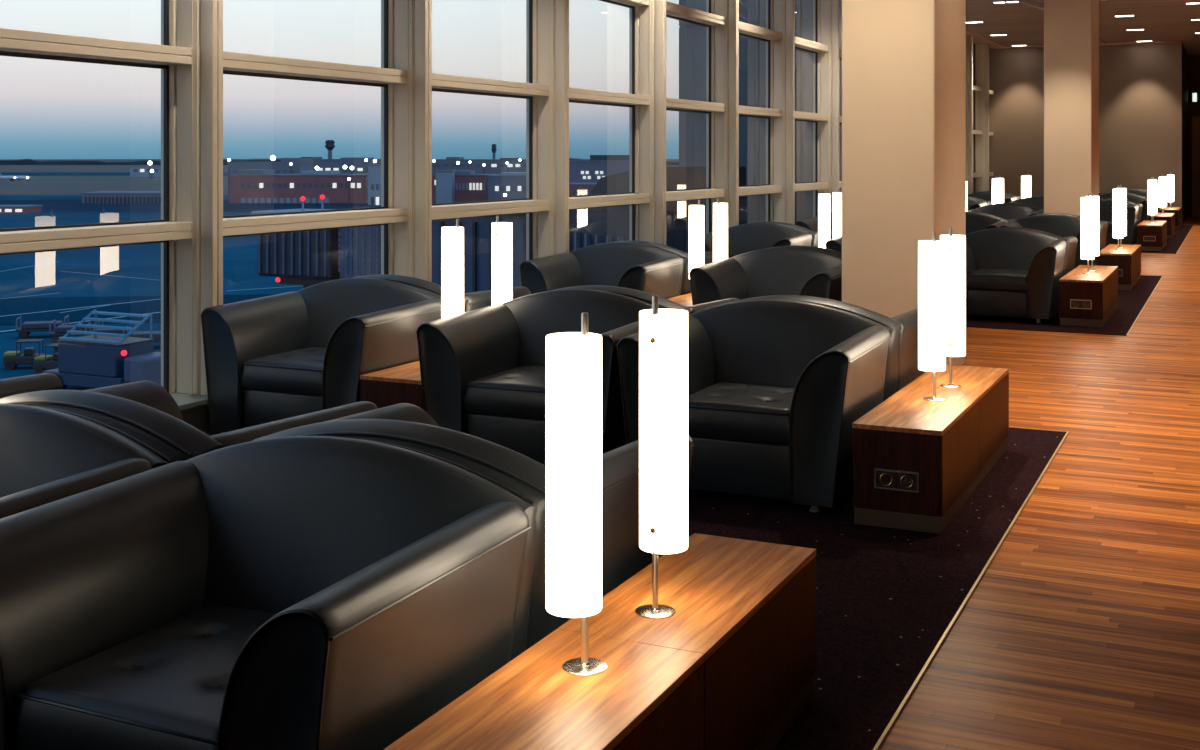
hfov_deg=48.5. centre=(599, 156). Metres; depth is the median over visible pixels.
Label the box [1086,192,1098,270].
table lamp
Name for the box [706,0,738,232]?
trim
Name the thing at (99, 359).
loader
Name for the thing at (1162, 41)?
trim
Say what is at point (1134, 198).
armchair
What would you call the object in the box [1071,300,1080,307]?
power socket
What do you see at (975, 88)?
window
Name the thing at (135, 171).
hangar
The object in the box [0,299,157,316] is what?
ground marking
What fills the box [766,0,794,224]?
trim
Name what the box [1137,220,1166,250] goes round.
side table
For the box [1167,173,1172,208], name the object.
table lamp
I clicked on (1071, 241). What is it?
armchair
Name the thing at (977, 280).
seat cushion
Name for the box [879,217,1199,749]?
floor
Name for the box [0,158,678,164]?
tree belt
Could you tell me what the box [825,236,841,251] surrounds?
armchair
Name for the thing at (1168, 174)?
table lamp
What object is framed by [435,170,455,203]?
office building
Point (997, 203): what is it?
armchair
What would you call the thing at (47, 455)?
armchair
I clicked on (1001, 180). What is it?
table lamp
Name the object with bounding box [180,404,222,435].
wall
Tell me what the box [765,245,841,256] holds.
armchair
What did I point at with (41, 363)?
tug
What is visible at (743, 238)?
armchair
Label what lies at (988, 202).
armchair
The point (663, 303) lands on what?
armchair
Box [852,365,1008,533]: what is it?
side table
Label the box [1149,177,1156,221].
table lamp
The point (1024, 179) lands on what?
table lamp
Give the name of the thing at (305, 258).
bridge
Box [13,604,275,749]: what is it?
seat cushion
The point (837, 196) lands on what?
table lamp
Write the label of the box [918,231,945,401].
table lamp
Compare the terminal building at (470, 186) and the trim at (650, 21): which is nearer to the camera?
the trim at (650, 21)
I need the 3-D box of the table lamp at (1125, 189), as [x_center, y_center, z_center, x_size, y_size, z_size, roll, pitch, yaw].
[6.291,0.714,16.090,0.119,0.760,0.160,0,0,25]
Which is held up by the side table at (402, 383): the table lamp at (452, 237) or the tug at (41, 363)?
the table lamp at (452, 237)
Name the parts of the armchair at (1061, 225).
armrest, backrest, armrest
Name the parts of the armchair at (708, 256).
armrest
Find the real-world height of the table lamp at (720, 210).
0.760 m
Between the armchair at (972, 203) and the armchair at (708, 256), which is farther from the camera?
the armchair at (972, 203)
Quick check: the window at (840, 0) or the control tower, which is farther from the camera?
the control tower
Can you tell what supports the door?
in the wall at (1193, 60)
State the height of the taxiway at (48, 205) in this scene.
0.001 m
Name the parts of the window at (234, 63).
rail, rail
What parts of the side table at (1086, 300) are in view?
socket frame, panel, panel, door, door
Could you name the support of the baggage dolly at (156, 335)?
on the ground
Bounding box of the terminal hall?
[227,158,313,184]
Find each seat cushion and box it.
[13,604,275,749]
[240,347,325,396]
[464,365,545,420]
[688,382,794,445]
[966,269,1027,291]
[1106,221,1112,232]
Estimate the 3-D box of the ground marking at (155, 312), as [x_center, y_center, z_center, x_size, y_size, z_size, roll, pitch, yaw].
[-36.076,11.430,92.278,2.361,0.001,17.475,0,0,25]
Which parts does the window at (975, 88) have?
glass pane, glass pane, glass pane, glass pane, rail, rail, rail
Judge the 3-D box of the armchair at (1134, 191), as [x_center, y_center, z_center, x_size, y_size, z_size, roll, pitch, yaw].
[11.358,1.099,28.437,1.071,0.818,0.878,0,0,25]
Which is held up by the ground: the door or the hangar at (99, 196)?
the hangar at (99, 196)
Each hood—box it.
[4,351,20,355]
[34,355,52,359]
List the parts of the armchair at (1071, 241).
armrest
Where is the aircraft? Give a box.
[0,173,30,180]
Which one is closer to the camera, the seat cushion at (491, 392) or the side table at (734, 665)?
the side table at (734, 665)
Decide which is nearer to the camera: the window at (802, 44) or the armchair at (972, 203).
the window at (802, 44)
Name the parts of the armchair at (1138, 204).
armrest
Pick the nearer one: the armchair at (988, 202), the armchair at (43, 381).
the armchair at (43, 381)
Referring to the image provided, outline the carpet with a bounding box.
[688,225,1192,749]
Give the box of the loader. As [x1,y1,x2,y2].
[43,309,160,389]
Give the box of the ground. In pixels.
[0,159,678,390]
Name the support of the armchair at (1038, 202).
on the carpet
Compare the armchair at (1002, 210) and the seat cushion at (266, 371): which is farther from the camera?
the armchair at (1002, 210)
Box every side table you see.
[360,361,423,409]
[384,533,815,749]
[668,293,691,306]
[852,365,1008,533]
[1059,265,1117,327]
[1097,244,1140,290]
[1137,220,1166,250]
[1150,213,1174,238]
[1160,207,1181,229]
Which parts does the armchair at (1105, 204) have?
seat, backrest, armrest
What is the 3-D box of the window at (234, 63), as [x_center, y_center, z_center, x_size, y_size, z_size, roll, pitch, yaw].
[-1.830,-0.627,8.304,0.177,3.845,2.016,0,0,25]
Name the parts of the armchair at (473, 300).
backrest, armrest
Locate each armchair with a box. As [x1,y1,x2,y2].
[0,373,60,397]
[0,380,377,462]
[0,403,170,518]
[0,436,536,749]
[201,278,441,432]
[253,403,694,650]
[354,274,530,311]
[416,289,660,465]
[520,242,682,298]
[551,285,739,314]
[615,240,712,294]
[616,299,890,512]
[689,247,841,304]
[704,223,811,257]
[718,295,926,401]
[754,222,832,246]
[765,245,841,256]
[795,212,832,230]
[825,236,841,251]
[966,211,1016,222]
[966,212,1005,233]
[966,228,1066,322]
[967,191,1016,202]
[967,196,991,204]
[967,197,987,210]
[968,203,1043,219]
[976,227,1077,309]
[997,203,1043,210]
[1001,214,1100,268]
[1008,197,1043,208]
[1014,213,1107,265]
[1099,193,1148,221]
[1099,198,1138,246]
[1108,189,1158,212]
[1128,201,1142,244]
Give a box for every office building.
[0,205,42,213]
[301,157,380,173]
[367,164,380,204]
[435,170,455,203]
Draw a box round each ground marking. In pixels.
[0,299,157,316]
[0,312,160,331]
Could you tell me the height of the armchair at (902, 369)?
0.818 m
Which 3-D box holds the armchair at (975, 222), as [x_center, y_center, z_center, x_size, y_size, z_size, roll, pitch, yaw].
[4.405,1.099,16.374,1.071,0.818,0.878,0,0,25]
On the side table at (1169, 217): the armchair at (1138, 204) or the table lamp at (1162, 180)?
the table lamp at (1162, 180)
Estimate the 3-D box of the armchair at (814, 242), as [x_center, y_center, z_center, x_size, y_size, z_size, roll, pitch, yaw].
[1.964,1.099,14.531,1.071,0.818,0.878,0,0,25]
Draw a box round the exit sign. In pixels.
[1190,90,1198,105]
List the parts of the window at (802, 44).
rail, rail, rail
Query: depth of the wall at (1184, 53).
31.46 m
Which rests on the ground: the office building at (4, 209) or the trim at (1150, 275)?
the office building at (4, 209)
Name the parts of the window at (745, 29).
rail, rail, rail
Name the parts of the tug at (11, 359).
seat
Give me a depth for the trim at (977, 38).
29.43 m
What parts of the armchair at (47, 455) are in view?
armrest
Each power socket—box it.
[876,470,895,488]
[897,473,916,490]
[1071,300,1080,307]
[1081,301,1090,308]
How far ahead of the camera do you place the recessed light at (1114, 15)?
24.27 m
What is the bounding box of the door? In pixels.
[1192,116,1199,216]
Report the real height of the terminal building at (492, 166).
11.520 m
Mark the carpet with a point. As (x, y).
(886, 598)
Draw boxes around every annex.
[432,200,578,292]
[569,166,745,253]
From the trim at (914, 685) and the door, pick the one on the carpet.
the trim at (914, 685)
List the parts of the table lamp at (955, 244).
stem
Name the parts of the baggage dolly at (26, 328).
rail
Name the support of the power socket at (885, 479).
attached to the side table at (917, 461)
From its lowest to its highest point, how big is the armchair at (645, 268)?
0.818 m
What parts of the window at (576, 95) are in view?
rail, rail, rail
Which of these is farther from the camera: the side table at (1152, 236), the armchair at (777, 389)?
the side table at (1152, 236)
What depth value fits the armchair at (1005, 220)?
16.74 m
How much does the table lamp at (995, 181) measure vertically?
0.760 m
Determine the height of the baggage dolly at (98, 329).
1.290 m
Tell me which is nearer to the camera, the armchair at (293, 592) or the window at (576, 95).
the armchair at (293, 592)
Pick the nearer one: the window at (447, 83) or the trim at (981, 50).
the window at (447, 83)
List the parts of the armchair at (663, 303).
armrest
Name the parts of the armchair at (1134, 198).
backrest, armrest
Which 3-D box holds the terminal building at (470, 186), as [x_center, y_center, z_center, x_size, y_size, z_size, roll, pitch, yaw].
[-33.609,7.440,327.000,15.764,8.159,14.400,0,0,0]
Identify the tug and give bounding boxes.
[3,339,44,369]
[33,343,57,373]
[55,333,84,352]
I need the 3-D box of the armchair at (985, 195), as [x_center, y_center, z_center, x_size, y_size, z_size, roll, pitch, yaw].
[7.754,1.099,26.686,1.071,0.818,0.878,0,0,25]
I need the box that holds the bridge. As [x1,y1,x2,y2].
[251,195,380,288]
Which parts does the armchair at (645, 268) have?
armrest, backrest, armrest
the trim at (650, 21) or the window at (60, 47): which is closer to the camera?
the window at (60, 47)
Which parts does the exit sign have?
sign panel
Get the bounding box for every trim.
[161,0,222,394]
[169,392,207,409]
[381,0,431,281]
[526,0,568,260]
[629,0,665,244]
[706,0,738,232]
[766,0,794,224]
[813,0,839,216]
[873,427,1068,749]
[966,28,1005,48]
[966,36,972,194]
[975,44,988,192]
[1006,41,1181,48]
[1126,275,1162,335]
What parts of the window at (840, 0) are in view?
glass pane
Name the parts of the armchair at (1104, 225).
armrest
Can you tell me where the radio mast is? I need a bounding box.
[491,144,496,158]
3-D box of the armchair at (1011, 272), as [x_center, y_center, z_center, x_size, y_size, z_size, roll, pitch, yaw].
[3.815,1.099,12.601,1.071,0.818,0.878,0,0,25]
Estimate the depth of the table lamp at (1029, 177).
27.01 m
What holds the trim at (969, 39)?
attached to the wall at (197, 417)
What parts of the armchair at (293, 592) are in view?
armrest, backrest, armrest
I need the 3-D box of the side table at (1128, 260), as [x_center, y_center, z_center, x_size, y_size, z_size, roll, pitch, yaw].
[6.192,1.301,15.877,0.365,0.414,1.747,0,0,25]
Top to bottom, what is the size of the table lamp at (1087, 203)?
0.760 m
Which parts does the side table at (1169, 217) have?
panel, door, door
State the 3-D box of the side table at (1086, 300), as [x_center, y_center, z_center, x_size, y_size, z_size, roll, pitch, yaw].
[4.648,1.301,12.636,0.365,0.414,1.747,0,0,25]
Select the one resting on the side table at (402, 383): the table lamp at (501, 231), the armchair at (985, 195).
the table lamp at (501, 231)
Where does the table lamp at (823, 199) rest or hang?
on the side table
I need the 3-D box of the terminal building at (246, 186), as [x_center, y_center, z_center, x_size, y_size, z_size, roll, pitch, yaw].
[-74.888,7.369,337.000,34.316,8.302,14.400,0,0,0]
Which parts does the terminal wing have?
glass panel, glass panel, glass panel, glass panel, glass panel, glass panel, glass panel, glass panel, glass panel, glass panel, glass panel, glass panel, glass panel, glass panel, glass panel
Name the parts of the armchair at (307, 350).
armrest, seat, backrest, armrest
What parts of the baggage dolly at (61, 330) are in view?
rail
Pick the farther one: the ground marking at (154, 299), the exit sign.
the ground marking at (154, 299)
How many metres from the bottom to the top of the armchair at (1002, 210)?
0.818 m
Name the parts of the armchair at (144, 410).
backrest, armrest, armrest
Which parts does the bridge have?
beacon post, louvre panel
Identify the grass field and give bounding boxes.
[0,160,678,171]
[0,176,227,194]
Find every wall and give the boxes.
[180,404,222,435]
[989,43,1181,224]
[1182,43,1187,223]
[1188,55,1199,216]
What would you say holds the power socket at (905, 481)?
attached to the side table at (917, 461)
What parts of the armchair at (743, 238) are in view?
armrest, armrest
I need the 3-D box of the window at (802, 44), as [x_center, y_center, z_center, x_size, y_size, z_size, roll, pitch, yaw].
[2.685,-0.627,17.784,0.177,3.845,2.016,0,0,25]
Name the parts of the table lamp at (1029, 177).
lamp shade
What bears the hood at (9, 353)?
attached to the tug at (11, 359)
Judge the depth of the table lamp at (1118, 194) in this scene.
15.62 m
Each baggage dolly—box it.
[16,315,68,338]
[49,320,102,342]
[85,322,138,335]
[123,326,160,341]
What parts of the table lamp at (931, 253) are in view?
stem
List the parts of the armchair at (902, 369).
armrest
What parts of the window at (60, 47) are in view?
rail, rail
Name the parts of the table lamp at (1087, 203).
stem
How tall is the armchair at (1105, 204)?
0.818 m
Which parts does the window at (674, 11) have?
rail, rail, rail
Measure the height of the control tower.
22.998 m
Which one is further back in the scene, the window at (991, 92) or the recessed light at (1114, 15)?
the window at (991, 92)
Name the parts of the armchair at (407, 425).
armrest, backrest, armrest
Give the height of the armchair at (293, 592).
0.818 m
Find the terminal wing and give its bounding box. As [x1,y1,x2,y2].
[679,0,841,223]
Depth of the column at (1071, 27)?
18.57 m
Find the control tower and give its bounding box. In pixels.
[325,140,334,158]
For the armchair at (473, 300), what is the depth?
7.71 m
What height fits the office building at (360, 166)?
11.520 m
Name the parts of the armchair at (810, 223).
armrest, backrest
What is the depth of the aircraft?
639.32 m
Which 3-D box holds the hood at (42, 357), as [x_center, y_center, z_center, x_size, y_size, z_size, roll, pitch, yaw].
[-29.658,10.710,71.158,0.720,0.180,0.864,0,0,6]
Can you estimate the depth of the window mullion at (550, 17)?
11.06 m
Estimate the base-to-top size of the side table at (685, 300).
0.414 m
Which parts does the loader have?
roof frame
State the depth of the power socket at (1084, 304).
11.83 m
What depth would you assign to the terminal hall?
420.00 m
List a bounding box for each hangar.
[81,191,160,202]
[130,166,160,176]
[487,172,525,200]
[569,155,628,182]
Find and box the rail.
[1013,0,1043,9]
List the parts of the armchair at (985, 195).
armrest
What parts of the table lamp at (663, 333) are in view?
screw knob, stem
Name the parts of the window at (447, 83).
rail, rail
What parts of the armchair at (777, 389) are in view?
armrest, seat, backrest, leg, armrest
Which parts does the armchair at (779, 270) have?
armrest, backrest, armrest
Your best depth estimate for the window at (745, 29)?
16.22 m
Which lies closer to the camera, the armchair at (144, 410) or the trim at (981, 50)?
the armchair at (144, 410)
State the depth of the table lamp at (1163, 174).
25.55 m
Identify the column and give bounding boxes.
[842,0,965,365]
[1044,0,1098,215]
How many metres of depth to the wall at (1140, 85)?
30.34 m
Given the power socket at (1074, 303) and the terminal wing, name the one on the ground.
the terminal wing
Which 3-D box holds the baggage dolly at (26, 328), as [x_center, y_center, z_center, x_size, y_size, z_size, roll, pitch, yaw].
[-35.258,10.869,85.412,3.805,1.290,1.600,0,0,-14]
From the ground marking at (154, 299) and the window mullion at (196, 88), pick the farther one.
the ground marking at (154, 299)
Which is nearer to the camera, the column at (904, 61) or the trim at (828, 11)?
the column at (904, 61)
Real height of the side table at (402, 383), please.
0.414 m
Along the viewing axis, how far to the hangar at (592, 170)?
260.02 m
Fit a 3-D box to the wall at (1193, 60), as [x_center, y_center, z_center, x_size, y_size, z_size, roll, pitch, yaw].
[17.253,-0.530,32.848,5.500,4.100,0.150,0,0,25]
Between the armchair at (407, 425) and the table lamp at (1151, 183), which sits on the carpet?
the armchair at (407, 425)
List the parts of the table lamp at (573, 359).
stem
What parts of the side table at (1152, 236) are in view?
panel, panel, door, door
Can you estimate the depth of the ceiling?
25.57 m
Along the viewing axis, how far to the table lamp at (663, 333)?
3.20 m
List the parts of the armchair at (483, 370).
armrest, seat, backrest, armrest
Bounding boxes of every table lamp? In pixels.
[442,219,463,317]
[492,216,511,304]
[546,313,606,675]
[635,296,687,618]
[689,200,703,278]
[713,198,727,261]
[818,190,829,247]
[833,189,841,238]
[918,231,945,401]
[940,227,965,387]
[966,181,966,210]
[992,178,998,203]
[999,178,1003,202]
[1021,174,1027,198]
[1027,173,1030,196]
[1081,193,1093,273]
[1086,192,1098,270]
[1113,185,1123,249]
[1116,185,1126,247]
[1148,177,1154,222]
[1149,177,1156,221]
[1159,175,1165,214]
[1163,174,1166,213]
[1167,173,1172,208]
[1168,174,1173,207]
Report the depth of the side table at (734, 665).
3.03 m
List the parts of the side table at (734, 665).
panel, door, panel, door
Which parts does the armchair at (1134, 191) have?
backrest, armrest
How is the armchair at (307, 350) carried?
on the carpet
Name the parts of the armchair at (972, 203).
armrest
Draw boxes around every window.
[0,0,191,392]
[223,0,407,273]
[432,0,548,259]
[569,0,649,240]
[666,0,723,232]
[739,0,781,221]
[795,0,827,216]
[840,0,841,187]
[973,43,981,192]
[989,90,993,175]
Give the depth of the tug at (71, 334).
75.15 m
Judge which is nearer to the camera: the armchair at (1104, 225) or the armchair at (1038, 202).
the armchair at (1104, 225)
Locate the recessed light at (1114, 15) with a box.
[1114,15,1134,16]
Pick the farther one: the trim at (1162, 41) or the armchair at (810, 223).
the trim at (1162, 41)
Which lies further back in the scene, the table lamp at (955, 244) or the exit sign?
the exit sign
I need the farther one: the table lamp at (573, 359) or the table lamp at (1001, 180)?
the table lamp at (1001, 180)
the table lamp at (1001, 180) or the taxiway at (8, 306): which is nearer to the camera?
the table lamp at (1001, 180)
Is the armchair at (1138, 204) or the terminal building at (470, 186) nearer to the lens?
the armchair at (1138, 204)
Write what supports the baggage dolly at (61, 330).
on the ground
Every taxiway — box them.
[0,200,380,211]
[0,294,276,324]
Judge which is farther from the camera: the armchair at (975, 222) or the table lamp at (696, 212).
the armchair at (975, 222)
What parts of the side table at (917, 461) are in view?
socket frame, panel, panel, door, door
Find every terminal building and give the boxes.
[228,170,367,202]
[432,157,525,173]
[432,170,492,203]
[569,183,596,196]
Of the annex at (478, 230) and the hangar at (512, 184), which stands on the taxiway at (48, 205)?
the hangar at (512, 184)
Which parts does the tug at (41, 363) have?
seat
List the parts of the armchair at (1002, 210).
armrest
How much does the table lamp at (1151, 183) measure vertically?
0.760 m
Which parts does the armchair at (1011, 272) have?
armrest, seat, armrest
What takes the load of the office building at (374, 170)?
on the taxiway at (48, 205)
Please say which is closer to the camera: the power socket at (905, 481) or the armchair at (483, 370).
the power socket at (905, 481)
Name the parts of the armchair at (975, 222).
armrest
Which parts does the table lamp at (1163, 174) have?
lamp shade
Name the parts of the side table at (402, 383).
panel, door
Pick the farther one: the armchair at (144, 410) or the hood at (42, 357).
the hood at (42, 357)
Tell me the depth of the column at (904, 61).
8.96 m
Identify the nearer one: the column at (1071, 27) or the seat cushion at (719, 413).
the seat cushion at (719, 413)
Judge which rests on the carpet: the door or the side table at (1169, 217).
the side table at (1169, 217)
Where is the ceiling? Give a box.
[966,0,1199,54]
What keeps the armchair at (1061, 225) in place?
on the carpet
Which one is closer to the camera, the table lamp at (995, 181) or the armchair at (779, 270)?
the armchair at (779, 270)
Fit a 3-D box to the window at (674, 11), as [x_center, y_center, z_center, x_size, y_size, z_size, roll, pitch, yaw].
[0.879,-0.627,13.992,0.177,3.845,2.016,0,0,25]
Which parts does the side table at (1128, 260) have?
panel, panel, door, door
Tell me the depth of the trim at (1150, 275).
13.43 m
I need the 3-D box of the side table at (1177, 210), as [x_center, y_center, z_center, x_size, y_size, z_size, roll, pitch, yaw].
[12.191,1.301,28.471,0.365,0.414,1.747,0,0,25]
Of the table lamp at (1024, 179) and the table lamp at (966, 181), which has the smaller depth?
the table lamp at (966, 181)
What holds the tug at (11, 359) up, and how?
on the ground
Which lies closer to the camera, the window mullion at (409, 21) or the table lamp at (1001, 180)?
the window mullion at (409, 21)
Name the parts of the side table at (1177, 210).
panel, door, door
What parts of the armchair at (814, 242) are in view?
armrest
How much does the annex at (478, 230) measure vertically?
10.060 m

